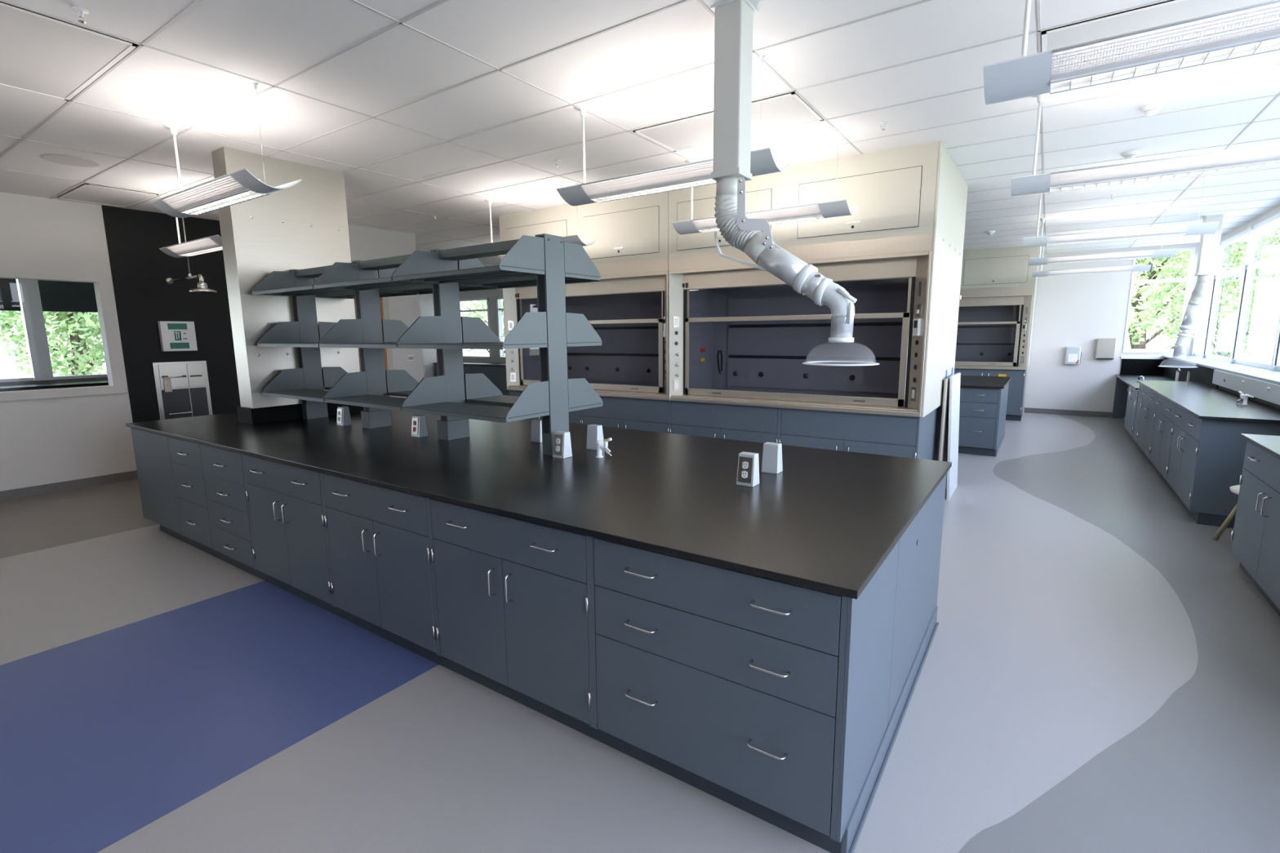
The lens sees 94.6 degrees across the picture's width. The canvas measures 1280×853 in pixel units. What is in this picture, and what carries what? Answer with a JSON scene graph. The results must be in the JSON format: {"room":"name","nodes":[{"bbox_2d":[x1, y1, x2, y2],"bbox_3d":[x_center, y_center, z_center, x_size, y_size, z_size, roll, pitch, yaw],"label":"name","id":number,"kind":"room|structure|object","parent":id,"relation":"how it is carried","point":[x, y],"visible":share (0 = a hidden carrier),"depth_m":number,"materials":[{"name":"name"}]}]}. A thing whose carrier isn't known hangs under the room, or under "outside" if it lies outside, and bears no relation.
{"room":"science laboratory","nodes":[
{"label":"science laboratory","id":0,"kind":"room"},
{"bbox_2d":[0,191,137,491],"bbox_3d":[-7.934,-0.420,3.727,0.150,3.040,7.255,6,11,34],"label":"wall","id":1,"kind":"structure","parent":0,"point":[43,441],"depth_m":6.22,"materials":[{"name":"white paint"}]},
{"bbox_2d":[0,380,108,391],"bbox_3d":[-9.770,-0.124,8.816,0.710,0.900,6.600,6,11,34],"label":"window sill","id":2,"kind":"structure","parent":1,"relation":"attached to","point":[95,383],"depth_m":9.24,"materials":[{"name":"white paint"}]},
{"bbox_2d":[0,271,128,401],"bbox_3d":[-6.971,-0.762,5.084,0.180,1.275,3.845,6,11,34],"label":"window trim","id":3,"kind":"structure","parent":1,"relation":"in","point":[114,386],"depth_m":6.45,"materials":[{"name":"white paint"}]},
{"bbox_2d":[0,470,137,501],"bbox_3d":[-7.853,1.038,3.910,0.014,0.100,7.255,6,11,34],"label":"baseboard","id":4,"kind":"structure","parent":1,"relation":"attached to","point":[28,491],"depth_m":6.34,"materials":[{"name":"rubber"}]},
{"bbox_2d":[101,204,240,422],"bbox_3d":[-5.395,-1.021,7.393,0.154,3.040,1.745,6,11,34],"label":"wall","id":5,"kind":"structure","parent":0,"point":[140,269],"depth_m":6.89,"materials":[{"name":"black paint"}]},
{"bbox_2d":[157,320,197,351],"bbox_3d":[-5.498,-1.075,7.029,0.073,0.350,0.340,6,11,34],"label":"sign","id":6,"kind":"object","parent":5,"relation":"attached to","point":[174,335],"visible":1,"depth_m":7.00,"materials":[{"name":"white plastic"}]},
{"bbox_2d":[151,360,213,419],"bbox_3d":[-5.502,-0.427,7.132,0.057,0.710,0.540,6,11,34],"label":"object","id":7,"kind":"object","parent":5,"relation":"attached to","point":[182,388],"visible":0.9,"depth_m":7.12,"materials":[{"name":"silver metal"}]},
{"bbox_2d":[165,217,217,293],"bbox_3d":[-5.113,-1.964,6.620,1.030,0.941,0.260,6,11,34],"label":"shower","id":8,"kind":"object","parent":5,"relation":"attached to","point":[202,287],"visible":0.98,"depth_m":6.49,"materials":[{"name":"silver metal"}]},
{"bbox_2d":[0,293,436,386],"bbox_3d":[-9.509,-1.376,9.872,0.200,3.040,15.750,6,11,34],"label":"wall","id":9,"kind":"structure","parent":0,"point":[426,300],"depth_m":15.32,"materials":[{"name":"white paint"}]},
{"bbox_2d":[0,278,34,382],"bbox_3d":[-10.125,-1.540,8.829,0.160,1.800,1.300,6,11,34],"label":"window","id":10,"kind":"structure","parent":9,"relation":"in","point":[9,295],"depth_m":9.17,"materials":[{"name":"metal"}]},
{"bbox_2d":[0,278,21,311],"bbox_3d":[-10.032,-2.091,8.785,0.015,0.700,1.080,6,11,34],"label":"roller shade","id":11,"kind":"object","parent":10,"relation":"attached to","point":[9,295],"depth_m":9.16,"materials":[{"name":"grey"}]},
{"bbox_2d":[16,279,107,381],"bbox_3d":[-9.392,-1.714,9.889,0.160,1.800,1.300,6,11,34],"label":"window","id":12,"kind":"structure","parent":9,"relation":"in","point":[35,296],"depth_m":9.50,"materials":[{"name":"metal"}]},
{"bbox_2d":[37,280,97,312],"bbox_3d":[-9.299,-2.264,9.844,0.015,0.700,1.080,6,11,34],"label":"roller shade","id":13,"kind":"object","parent":12,"relation":"attached to","point":[52,295],"depth_m":9.68,"materials":[{"name":"grey fabric"}]},
{"bbox_2d":[347,224,424,398],"bbox_3d":[-5.994,-1.380,9.697,5.800,3.040,1.430,6,11,34],"label":"wall","id":14,"kind":"structure","parent":0,"point":[366,243],"depth_m":8.26,"materials":[{"name":"white paint"}]},
{"bbox_2d":[354,297,395,396],"bbox_3d":[-3.662,-0.737,8.121,0.115,2.220,0.540,6,11,34],"label":"door","id":15,"kind":"structure","parent":14,"relation":"in","point":[384,306],"depth_m":8.17,"materials":[{"name":"wood"}]},
{"bbox_2d":[459,288,505,363],"bbox_3d":[-1.890,-2.103,14.052,7.600,3.040,0.150,6,11,34],"label":"wall","id":16,"kind":"structure","parent":0,"point":[491,294],"depth_m":15.21,"materials":[{"name":"white paint"}]},
{"bbox_2d":[459,297,491,358],"bbox_3d":[-4.390,-2.593,15.658,1.300,1.550,0.120,6,11,34],"label":"window","id":17,"kind":"structure","parent":16,"relation":"in","point":[478,299],"depth_m":15.48,"materials":[{"name":"metal"}]},
{"bbox_2d":[0,402,1279,852],"bbox_3d":[-2.275,0.574,7.241,17.000,0.120,19.300,6,11,34],"label":"floor","id":18,"kind":"structure","parent":0,"point":[1100,672],"depth_m":2.54,"materials":[{"name":"plastic"}]},
{"bbox_2d":[130,427,191,545],"bbox_3d":[-3.634,0.408,5.133,0.828,0.889,0.931,6,11,34],"label":"base cabinet","id":19,"kind":"object","parent":18,"relation":"on","point":[152,451],"visible":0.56,"depth_m":4.73,"materials":[{"name":"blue metal"}]},
{"bbox_2d":[168,436,224,560],"bbox_3d":[-3.056,0.468,4.721,0.595,0.889,0.966,6,11,34],"label":"base cabinet","id":20,"kind":"object","parent":18,"relation":"on","point":[187,461],"visible":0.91,"depth_m":4.34,"materials":[{"name":"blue metal"}]},
{"bbox_2d":[200,444,266,581],"bbox_3d":[-2.544,0.518,4.375,0.645,0.889,0.966,6,11,34],"label":"base cabinet","id":21,"kind":"object","parent":18,"relation":"on","point":[224,469],"visible":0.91,"depth_m":4.00,"materials":[{"name":"blue metal"}]},
{"bbox_2d":[211,146,364,424],"bbox_3d":[-2.971,-1.140,5.077,0.260,2.126,0.975,6,11,34],"label":"column","id":22,"kind":"structure","parent":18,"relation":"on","point":[302,225],"depth_m":4.84,"materials":[{"name":"white paint"}]},
{"bbox_2d":[242,453,344,618],"bbox_3d":[-1.884,0.583,3.929,0.955,0.889,0.966,6,11,34],"label":"base cabinet","id":23,"kind":"object","parent":18,"relation":"on","point":[286,503],"visible":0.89,"depth_m":3.53,"materials":[{"name":"blue metal"}]},
{"bbox_2d":[320,472,448,669],"bbox_3d":[-1.103,0.659,3.401,0.935,0.889,0.966,6,11,34],"label":"base cabinet","id":24,"kind":"object","parent":18,"relation":"on","point":[379,541],"visible":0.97,"depth_m":3.00,"materials":[{"name":"blue metal"}]},
{"bbox_2d":[433,361,508,395],"bbox_3d":[-3.094,-1.077,14.479,5.140,0.900,0.775,6,11,34],"label":"bench","id":25,"kind":"object","parent":18,"relation":"on","point":[495,372],"visible":0.18,"depth_m":14.38,"materials":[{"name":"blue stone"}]},
{"bbox_2d":[433,361,506,366],"bbox_3d":[-3.098,-1.502,14.412,5.140,0.040,0.775,6,11,34],"label":"countertop","id":26,"kind":"structure","parent":25,"relation":"on","point":[465,363],"depth_m":14.74,"materials":[{"name":"black plastic"}]},
{"bbox_2d":[427,497,603,742],"bbox_3d":[-0.324,0.735,2.874,0.952,0.889,0.966,6,11,34],"label":"base cabinet","id":27,"kind":"object","parent":18,"relation":"on","point":[513,596],"visible":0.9,"depth_m":2.46,"materials":[{"name":"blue metal"}]},
{"bbox_2d":[508,390,582,424],"bbox_3d":[-0.962,-0.017,7.593,1.205,0.915,0.836,6,11,34],"label":"base cabinet","id":28,"kind":"object","parent":18,"relation":"on","point":[575,416],"visible":0.12,"depth_m":7.00,"materials":[{"name":"blue metal"}]},
{"bbox_2d":[498,191,668,400],"bbox_3d":[-0.470,-1.472,7.018,2.410,2.120,0.870,6,11,34],"label":"fume hood","id":29,"kind":"object","parent":28,"relation":"on","point":[628,308],"visible":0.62,"depth_m":6.80,"materials":[{"name":"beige metal"}]},
{"bbox_2d":[582,395,669,433],"bbox_3d":[0.033,0.081,6.920,1.205,0.915,0.836,6,11,34],"label":"base cabinet","id":30,"kind":"object","parent":18,"relation":"on","point":[637,414],"visible":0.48,"depth_m":6.50,"materials":[{"name":"blue metal"}]},
{"bbox_2d":[589,536,848,852],"bbox_3d":[0.454,0.811,2.348,0.932,0.889,0.966,6,11,34],"label":"base cabinet","id":31,"kind":"object","parent":18,"relation":"on","point":[728,684],"visible":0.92,"depth_m":1.93,"materials":[{"name":"blue metal"}]},
{"bbox_2d":[669,400,779,443],"bbox_3d":[1.028,0.178,6.247,1.205,0.915,0.836,6,11,34],"label":"base cabinet","id":32,"kind":"object","parent":18,"relation":"on","point":[725,421],"visible":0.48,"depth_m":5.87,"materials":[{"name":"blue metal"}]},
{"bbox_2d":[668,141,938,417],"bbox_3d":[1.524,-1.277,5.670,2.410,2.120,0.870,6,11,34],"label":"fume hood","id":33,"kind":"object","parent":32,"relation":"on","point":[740,334],"visible":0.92,"depth_m":5.61,"materials":[{"name":"metal"}]},
{"bbox_2d":[920,140,968,417],"bbox_3d":[2.794,-1.238,5.359,0.040,2.122,1.766,6,11,34],"label":"hood enclosure","id":34,"kind":"object","parent":33,"relation":"attached to","point":[951,190],"visible":0.92,"depth_m":5.11,"materials":[{"name":"paint"}]},
{"bbox_2d":[778,408,934,460],"bbox_3d":[2.024,0.275,5.575,1.205,0.915,0.836,6,11,34],"label":"base cabinet","id":35,"kind":"object","parent":18,"relation":"on","point":[908,437],"visible":0.44,"depth_m":5.19,"materials":[{"name":"blue metal"}]},
{"bbox_2d":[835,473,946,852],"bbox_3d":[1.131,0.784,2.482,0.032,0.889,1.882,6,11,34],"label":"end panel","id":36,"kind":"object","parent":18,"relation":"on","point":[892,625],"visible":0.8,"depth_m":2.12,"materials":[{"name":"blue metal"}]},
{"bbox_2d":[931,404,942,460],"bbox_3d":[1.025,0.012,7.298,4.820,0.915,0.895,6,11,34],"label":"base cabinet","id":37,"kind":"object","parent":18,"relation":"on","point":[938,411],"visible":0.04,"depth_m":5.75,"materials":[{"name":"blue metal"}]},
{"bbox_2d":[938,377,950,488],"bbox_3d":[3.008,0.099,5.815,0.016,1.170,0.600,6,11,34],"label":"leaning board","id":38,"kind":"object","parent":18,"relation":"on","point":[943,454],"visible":0.49,"depth_m":5.64,"materials":[{"name":"white"}]},
{"bbox_2d":[946,373,960,499],"bbox_3d":[3.123,0.079,5.879,0.072,1.190,0.620,6,11,34],"label":"leaning board","id":39,"kind":"object","parent":18,"relation":"on","point":[954,380],"visible":1,"depth_m":5.77,"materials":[{"name":"grey laminate"}]},
{"bbox_2d":[958,386,999,456],"bbox_3d":[4.419,-0.140,8.151,0.935,0.889,0.936,6,11,34],"label":"base cabinet","id":40,"kind":"object","parent":18,"relation":"on","point":[979,406],"visible":0.5,"depth_m":7.66,"materials":[{"name":"blue metal"}]},
{"bbox_2d":[995,382,1008,456],"bbox_3d":[5.078,-0.164,8.266,0.020,0.889,1.800,6,11,34],"label":"end panel","id":41,"kind":"object","parent":40,"relation":"attached to","point":[1000,436],"visible":0.89,"depth_m":8.04,"materials":[{"name":"blue metal"}]},
{"bbox_2d":[954,368,1026,421],"bbox_3d":[6.518,-0.642,11.133,1.205,0.915,0.836,6,11,34],"label":"base cabinet","id":42,"kind":"object","parent":18,"relation":"on","point":[1016,386],"visible":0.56,"depth_m":10.59,"materials":[{"name":"blue metal"}]},
{"bbox_2d":[1111,377,1128,418],"bbox_3d":[8.950,-0.518,10.661,0.605,0.775,0.066,6,11,34],"label":"panel","id":43,"kind":"object","parent":18,"relation":"on","point":[1121,393],"visible":0.21,"depth_m":10.76,"materials":[{"name":"blue metal"}]},
{"bbox_2d":[1124,385,1138,444],"bbox_3d":[7.514,-0.179,8.596,0.656,0.775,1.150,6,11,34],"label":"base cabinet","id":44,"kind":"object","parent":18,"relation":"on","point":[1129,420],"visible":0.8,"depth_m":8.69,"materials":[{"name":"blue metal"}]},
{"bbox_2d":[1115,373,1174,390],"bbox_3d":[8.063,-0.708,9.326,0.656,0.025,3.151,6,11,34],"label":"countertop","id":45,"kind":"structure","parent":44,"relation":"on","point":[1131,380],"depth_m":9.78,"materials":[{"name":"black plastic"}]},
{"bbox_2d":[1137,386,1157,468],"bbox_3d":[6.555,-0.009,7.202,0.656,0.889,1.210,6,11,34],"label":"base cabinet","id":46,"kind":"object","parent":18,"relation":"on","point":[1148,405],"visible":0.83,"depth_m":7.31,"materials":[{"name":"blue metal"}]},
{"bbox_2d":[1149,394,1176,491],"bbox_3d":[5.874,0.153,6.218,0.656,0.889,1.205,6,11,34],"label":"base cabinet","id":47,"kind":"object","parent":18,"relation":"on","point":[1164,417],"visible":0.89,"depth_m":6.32,"materials":[{"name":"blue metal"}]},
{"bbox_2d":[1165,405,1202,523],"bbox_3d":[5.195,0.314,5.235,0.656,0.889,1.205,6,11,34],"label":"base cabinet","id":48,"kind":"object","parent":18,"relation":"on","point":[1186,431],"visible":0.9,"depth_m":5.32,"materials":[{"name":"blue metal"}]},
{"bbox_2d":[1136,380,1279,423],"bbox_3d":[5.990,-0.326,6.314,0.656,0.025,4.190,6,11,34],"label":"countertop","id":49,"kind":"structure","parent":48,"relation":"on","point":[1203,401],"depth_m":5.66,"materials":[{"name":"black stone"}]},
{"bbox_2d":[1189,419,1279,528],"bbox_3d":[4.995,0.409,4.643,0.930,0.889,0.012,6,11,34],"label":"end panel","id":50,"kind":"object","parent":48,"relation":"attached to","point":[1221,448],"visible":0.49,"depth_m":4.81,"materials":[{"name":"blue metal"}]},
{"bbox_2d":[1212,484,1239,540],"bbox_3d":[4.517,0.688,4.254,0.429,0.456,0.428,4,10,27],"label":"stool","id":51,"kind":"object","parent":18,"relation":"on","point":[1234,489],"visible":0.2,"depth_m":4.45,"materials":[{"name":"beige"}]},
{"bbox_2d":[1230,441,1279,616],"bbox_3d":[3.963,0.621,3.359,0.656,0.889,1.195,6,11,34],"label":"base cabinet","id":52,"kind":"object","parent":18,"relation":"on","point":[1255,534],"visible":0.93,"depth_m":3.59,"materials":[{"name":"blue metal"}]},
{"bbox_3d":[3.288,0.781,2.383,0.656,0.889,1.200,6,11,34],"label":"cabinet","id":53,"kind":"object","parent":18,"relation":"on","visible":0},
{"bbox_2d":[1240,433,1279,459],"bbox_3d":[3.748,0.264,2.700,0.973,0.025,2.475,6,11,34],"label":"countertop","id":54,"kind":"structure","parent":53,"relation":"on","point":[1270,444],"depth_m":3.69,"materials":[{"name":"black stone"}]},
{"bbox_3d":[6.429,0.161,6.133,0.295,0.889,4.099,6,11,34],"label":"chase","id":55,"kind":"object","parent":18,"relation":"on","visible":0},
{"bbox_2d":[1212,369,1279,408],"bbox_3d":[5.901,-0.291,5.338,0.412,0.211,4.050,6,11,34],"label":"service raceway","id":56,"kind":"object","parent":55,"relation":"on","point":[1264,392],"visible":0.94,"depth_m":5.80,"materials":[{"name":"metal"}]},
{"bbox_3d":[5.522,-0.739,11.805,1.205,0.915,0.836,6,11,34],"label":"cabinet","id":57,"kind":"object","parent":18,"relation":"on","visible":0},
{"bbox_2d":[954,245,1037,369],"bbox_3d":[6.007,-2.191,11.211,2.410,2.120,0.870,6,11,34],"label":"fume hood","id":58,"kind":"object","parent":57,"relation":"on","point":[997,284],"visible":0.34,"depth_m":10.62,"materials":[{"name":"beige metal"}]},
{"bbox_2d":[1026,246,1039,369],"bbox_3d":[7.177,-2.132,10.773,0.020,2.120,1.440,6,11,34],"label":"hood enclosure","id":59,"kind":"object","parent":58,"relation":"attached to","point":[1037,251],"visible":0.79,"depth_m":10.33,"materials":[{"name":"metal"}]},
{"bbox_3d":[-1.030,0.485,4.503,5.843,0.889,0.955,6,11,34],"label":"cabinet","id":60,"kind":"object","parent":18,"relation":"on","visible":0},
{"bbox_2d":[125,408,951,599],"bbox_3d":[-1.294,0.096,4.051,5.896,0.025,1.934,6,11,34],"label":"countertop","id":61,"kind":"structure","parent":60,"relation":"on","point":[828,522],"depth_m":2.80,"materials":[{"name":"black stone"}]},
{"bbox_2d":[411,414,427,437],"bbox_3d":[-1.552,-0.004,4.142,0.086,0.148,0.080,6,11,34],"label":"electrical outlet","id":62,"kind":"object","parent":61,"relation":"on","point":[419,428],"visible":1,"depth_m":4.12,"materials":[{"name":"metal"}]},
{"bbox_2d":[251,233,603,455],"bbox_3d":[-1.683,-0.579,4.253,2.951,1.251,0.826,6,11,35],"label":"shelf rack","id":63,"kind":"object","parent":61,"relation":"on","point":[545,261],"visible":1,"depth_m":3.91,"materials":[{"name":"grey metal"}]},
{"bbox_2d":[552,431,572,458],"bbox_3d":[-0.449,0.103,3.399,0.086,0.148,0.080,6,11,34],"label":"electrical outlet","id":64,"kind":"object","parent":61,"relation":"on","point":[562,441],"visible":1,"depth_m":3.37,"materials":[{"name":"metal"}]},
{"bbox_2d":[586,424,604,449],"bbox_3d":[-0.274,0.064,3.641,0.086,0.148,0.080,6,11,34],"label":"pedestal","id":65,"kind":"object","parent":61,"relation":"on","point":[594,432],"visible":0.81,"depth_m":3.61,"materials":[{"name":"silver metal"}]},
{"bbox_2d":[736,451,759,487],"bbox_3d":[0.503,0.198,2.748,0.086,0.148,0.080,6,11,34],"label":"electrical outlet","id":66,"kind":"object","parent":61,"relation":"on","point":[748,471],"visible":1,"depth_m":2.72,"materials":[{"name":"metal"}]},
{"bbox_2d":[761,441,782,474],"bbox_3d":[0.672,0.157,2.995,0.086,0.148,0.080,6,11,34],"label":"pedestal","id":67,"kind":"object","parent":61,"relation":"on","point":[772,451],"visible":1,"depth_m":2.97,"materials":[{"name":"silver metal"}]},
{"bbox_2d":[0,0,1279,266],"bbox_3d":[-2.303,-2.562,6.746,17.000,0.150,19.300,6,11,34],"label":"ceiling","id":68,"kind":"structure","parent":0,"point":[270,42],"depth_m":3.69,"materials":[{"name":"tile"}]},
{"bbox_2d":[0,1,137,101],"bbox_3d":[-3.117,-1.883,2.997,1.190,0.009,0.570,6,11,34],"label":"ceiling vent","id":69,"kind":"object","parent":68,"relation":"in","point":[40,54],"visible":1,"depth_m":2.97,"materials":[{"name":"metal"}]},
{"bbox_2d":[40,153,102,167],"bbox_3d":[-4.601,-2.152,4.784,0.370,0.007,0.370,6,11,34],"label":"ceiling speaker","id":70,"kind":"object","parent":68,"relation":"attached to","point":[65,159],"visible":1,"depth_m":4.77,"materials":[{"name":"metal"}]},
{"bbox_2d":[57,182,159,207],"bbox_3d":[-5.395,-2.333,5.984,0.980,0.009,0.550,6,11,34],"label":"ceiling vent","id":71,"kind":"object","parent":68,"relation":"in","point":[86,193],"visible":1,"depth_m":5.95,"materials":[{"name":"metal"}]},
{"bbox_2d":[159,217,222,257],"bbox_3d":[-4.340,-2.030,5.851,1.440,0.585,0.310,6,11,34],"label":"pendant light","id":72,"kind":"object","parent":68,"relation":"hanging from","point":[212,243],"visible":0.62,"depth_m":5.85,"materials":[{"name":"silver metal"}]},
{"bbox_2d":[150,81,301,217],"bbox_3d":[-2.685,-1.712,3.742,1.440,0.585,0.310,6,11,34],"label":"pendant light","id":73,"kind":"object","parent":68,"relation":"hanging from","point":[241,185],"visible":1,"depth_m":3.68,"materials":[{"name":"silver metal"}]},
{"bbox_2d":[484,182,596,257],"bbox_3d":[-1.102,-2.087,6.030,1.440,0.585,0.310,6,11,34],"label":"pendant light","id":74,"kind":"object","parent":68,"relation":"hanging from","point":[575,239],"visible":0.38,"depth_m":5.72,"materials":[{"name":"silver metal"}]},
{"bbox_2d":[0,0,1279,266],"bbox_3d":[-1.603,-2.395,6.136,16.864,0.006,18.850,6,11,34],"label":"ceiling grid","id":75,"kind":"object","parent":68,"relation":"attached to","point":[191,6],"depth_m":3.87,"materials":[{"name":"white metal"}]},
{"bbox_2d":[556,54,791,205],"bbox_3d":[0.142,-1.694,3.466,1.440,0.585,0.310,6,11,34],"label":"pendant light","id":76,"kind":"object","parent":68,"relation":"hanging from","point":[695,174],"visible":0.82,"depth_m":3.46,"materials":[{"name":"silver metal"}]},
{"bbox_2d":[632,91,823,151],"bbox_3d":[0.597,-2.089,4.099,1.180,0.009,0.570,6,11,34],"label":"ceiling light","id":77,"kind":"object","parent":68,"relation":"in","point":[786,110],"visible":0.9,"depth_m":4.05,"materials":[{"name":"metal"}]},
{"bbox_2d":[671,131,857,234],"bbox_3d":[0.942,-1.887,4.648,1.440,0.585,0.310,6,11,34],"label":"pendant light","id":78,"kind":"object","parent":68,"relation":"hanging from","point":[839,207],"visible":0.77,"depth_m":4.49,"materials":[{"name":"silver metal"}]},
{"bbox_2d":[710,0,879,366],"bbox_3d":[0.678,-1.063,2.580,0.774,1.565,0.320,6,11,34],"label":"extraction arm","id":79,"kind":"object","parent":68,"relation":"hanging from","point":[733,19],"visible":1,"depth_m":2.63},
{"bbox_2d":[1032,240,1151,276],"bbox_3d":[6.915,-2.638,9.068,1.440,0.585,0.310,6,11,34],"label":"pendant light","id":80,"kind":"object","parent":68,"relation":"hanging from","point":[1134,268],"visible":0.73,"depth_m":9.01,"materials":[{"name":"silver metal"}]},
{"bbox_2d":[1028,206,1177,265],"bbox_3d":[5.731,-2.357,7.356,1.440,0.585,0.310,6,11,34],"label":"pendant light","id":81,"kind":"object","parent":68,"relation":"hanging from","point":[1162,253],"visible":0.96,"depth_m":7.30,"materials":[{"name":"silver metal"}]},
{"bbox_2d":[1022,174,1219,247],"bbox_3d":[4.547,-2.077,5.645,1.440,0.585,0.310,6,11,34],"label":"pendant light","id":82,"kind":"object","parent":68,"relation":"hanging from","point":[1207,228],"visible":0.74,"depth_m":5.58,"materials":[{"name":"silver metal"}]},
{"bbox_2d":[983,0,1279,104],"bbox_3d":[1.885,-1.440,1.763,1.440,0.585,0.310,6,11,34],"label":"pendant light","id":83,"kind":"object","parent":68,"relation":"hanging from","point":[1251,29],"visible":1,"depth_m":1.90,"materials":[{"name":"silver metal"}]},
{"bbox_2d":[1010,92,1279,196],"bbox_3d":[2.947,-1.692,3.299,1.440,0.585,0.310,6,11,34],"label":"pendant light","id":84,"kind":"object","parent":68,"relation":"hanging from","point":[1268,155],"visible":0.91,"depth_m":3.31,"materials":[{"name":"silver metal"}]},
{"bbox_2d":[1041,0,1269,52],"bbox_3d":[2.591,-1.894,2.752,1.190,0.009,0.570,6,11,34],"label":"ceiling light","id":85,"kind":"object","parent":68,"relation":"in","point":[1170,11],"visible":0.33,"depth_m":2.75,"materials":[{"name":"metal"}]},
{"bbox_2d":[1158,213,1225,367],"bbox_3d":[7.251,-1.756,7.789,0.449,1.934,0.404,6,11,34],"label":"extraction arm","id":86,"kind":"object","parent":68,"relation":"hanging from","point":[1209,246],"visible":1,"depth_m":7.67},
{"bbox_2d":[1024,242,1209,412],"bbox_3d":[5.737,-1.976,12.814,9.600,3.040,0.200,6,11,34],"label":"wall","id":87,"kind":"structure","parent":0,"point":[1077,310],"depth_m":11.02,"materials":[{"name":"white paint"}]},
{"bbox_2d":[1023,407,1112,417],"bbox_3d":[8.179,-0.266,11.273,1.430,0.100,0.014,6,11,34],"label":"baseboard","id":88,"kind":"structure","parent":87,"relation":"attached to","point":[1039,411],"depth_m":11.26,"materials":[{"name":"rubber"}]},
{"bbox_2d":[1064,346,1081,364],"bbox_3d":[8.124,-1.330,11.075,0.237,0.335,0.115,6,11,34],"label":"soap dispenser","id":89,"kind":"object","parent":87,"relation":"attached to","point":[1073,354],"visible":1,"depth_m":11.03,"materials":[{"name":"plastic"}]},
{"bbox_2d":[1094,337,1116,359],"bbox_3d":[8.515,-1.419,10.796,0.280,0.379,0.103,6,11,34],"label":"dispenser","id":90,"kind":"object","parent":87,"relation":"attached to","point":[1105,348],"visible":1,"depth_m":10.76,"materials":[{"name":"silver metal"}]},
{"bbox_2d":[1120,358,1164,375],"bbox_3d":[9.142,-1.040,10.475,0.955,0.305,0.021,6,11,34],"label":"backsplash","id":91,"kind":"structure","parent":87,"relation":"attached to","point":[1128,366],"depth_m":10.56,"materials":[{"name":"black"}]},
{"bbox_2d":[1122,247,1195,353],"bbox_3d":[9.092,-2.188,10.378,0.795,1.780,0.090,6,11,34],"label":"window","id":92,"kind":"structure","parent":87,"relation":"in","point":[1188,279],"depth_m":10.31,"materials":[{"name":"metal"}]},
{"bbox_2d":[1162,357,1218,387],"bbox_3d":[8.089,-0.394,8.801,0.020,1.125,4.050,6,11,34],"label":"backsplash","id":93,"kind":"structure","parent":87,"relation":"attached to","point":[1200,374],"depth_m":8.57,"materials":[{"name":"black"}]},
{"bbox_2d":[1220,204,1279,242],"bbox_3d":[4.330,-0.316,2.372,0.200,3.040,18.850,6,11,34],"label":"wall","id":94,"kind":"structure","parent":0,"point":[1275,211],"depth_m":7.85,"materials":[{"name":"white paint"}]},
{"bbox_2d":[1125,226,1273,363],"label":"window","id":95,"kind":"structure","parent":94,"relation":"in","point":[1252,234],"depth_m":7.91,"materials":[{"name":"metal"}]},
{"bbox_2d":[1191,242,1226,357],"bbox_3d":[9.283,-2.028,9.640,0.110,1.790,0.880,6,11,34],"label":"window","id":96,"kind":"structure","parent":94,"relation":"in","point":[1197,340],"depth_m":9.38,"materials":[{"name":"metal"}]},
{"bbox_2d":[1162,355,1279,384],"bbox_3d":[6.069,-0.436,5.492,0.430,0.025,11.770,6,11,34],"label":"windowsill","id":97,"kind":"structure","parent":94,"relation":"attached to","point":[1261,374],"depth_m":6.88,"materials":[{"name":"laminate"}]},
{"bbox_2d":[1232,213,1279,370],"bbox_3d":[7.506,-1.607,7.073,0.110,1.790,1.820,6,11,34],"label":"window","id":98,"kind":"structure","parent":94,"relation":"in","point":[1274,259],"depth_m":7.12,"materials":[{"name":"metal"}]},
{"label":"outside","id":99,"kind":"structure","parent":0,"visible":0},
{"bbox_2d":[0,351,1272,378],"bbox_3d":[3.427,1.228,5.918,120.000,0.100,130.000,6,11,34],"label":"lawn","id":100,"kind":"structure","parent":99,"point":[1267,357],"depth_m":40.31,"materials":[{"name":"green plant"}]},
{"bbox_2d":[0,310,106,376],"bbox_3d":[-12.696,-3.345,13.413,5.213,6.860,4.700,3,9,19],"label":"broadleaf tree","id":101,"kind":"object","parent":100,"relation":"on","point":[79,325],"visible":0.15,"depth_m":12.97,"materials":[{"name":"green plant"}]},
{"bbox_2d":[460,300,505,356],"bbox_3d":[-6.505,-5.902,27.033,6.075,7.560,5.903,1,9,9],"label":"broadleaf tree","id":102,"kind":"object","parent":100,"relation":"on","point":[477,314],"visible":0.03,"depth_m":26.27,"materials":[{"name":"green plant"}]},
{"bbox_2d":[1126,231,1277,355],"bbox_3d":[15.639,-5.030,18.093,6.440,8.247,6.627,4,10,28],"label":"broadleaf tree","id":103,"kind":"object","parent":100,"relation":"on","point":[1137,334],"visible":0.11,"depth_m":16.75,"materials":[{"name":"green plant"}]},
{"bbox_2d":[1132,227,1279,357],"bbox_3d":[22.206,-6.384,21.874,7.513,9.622,7.732,-8,12,-40],"label":"broadleaf tree","id":104,"kind":"object","parent":100,"relation":"on","point":[1275,247],"visible":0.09,"depth_m":21.86,"materials":[{"name":"green plant"}]},
{"bbox_3d":[4.543,-0.351,9.160,1.889,0.789,0.895,6,11,34],"label":"cabinet","id":105,"kind":"object","parent":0,"visible":0},
{"bbox_2d":[960,375,1011,388],"bbox_3d":[4.296,-0.692,8.726,1.950,0.025,1.930,6,11,34],"label":"countertop","id":106,"kind":"structure","parent":105,"relation":"on","point":[966,381],"depth_m":8.16,"materials":[{"name":"black stone"}]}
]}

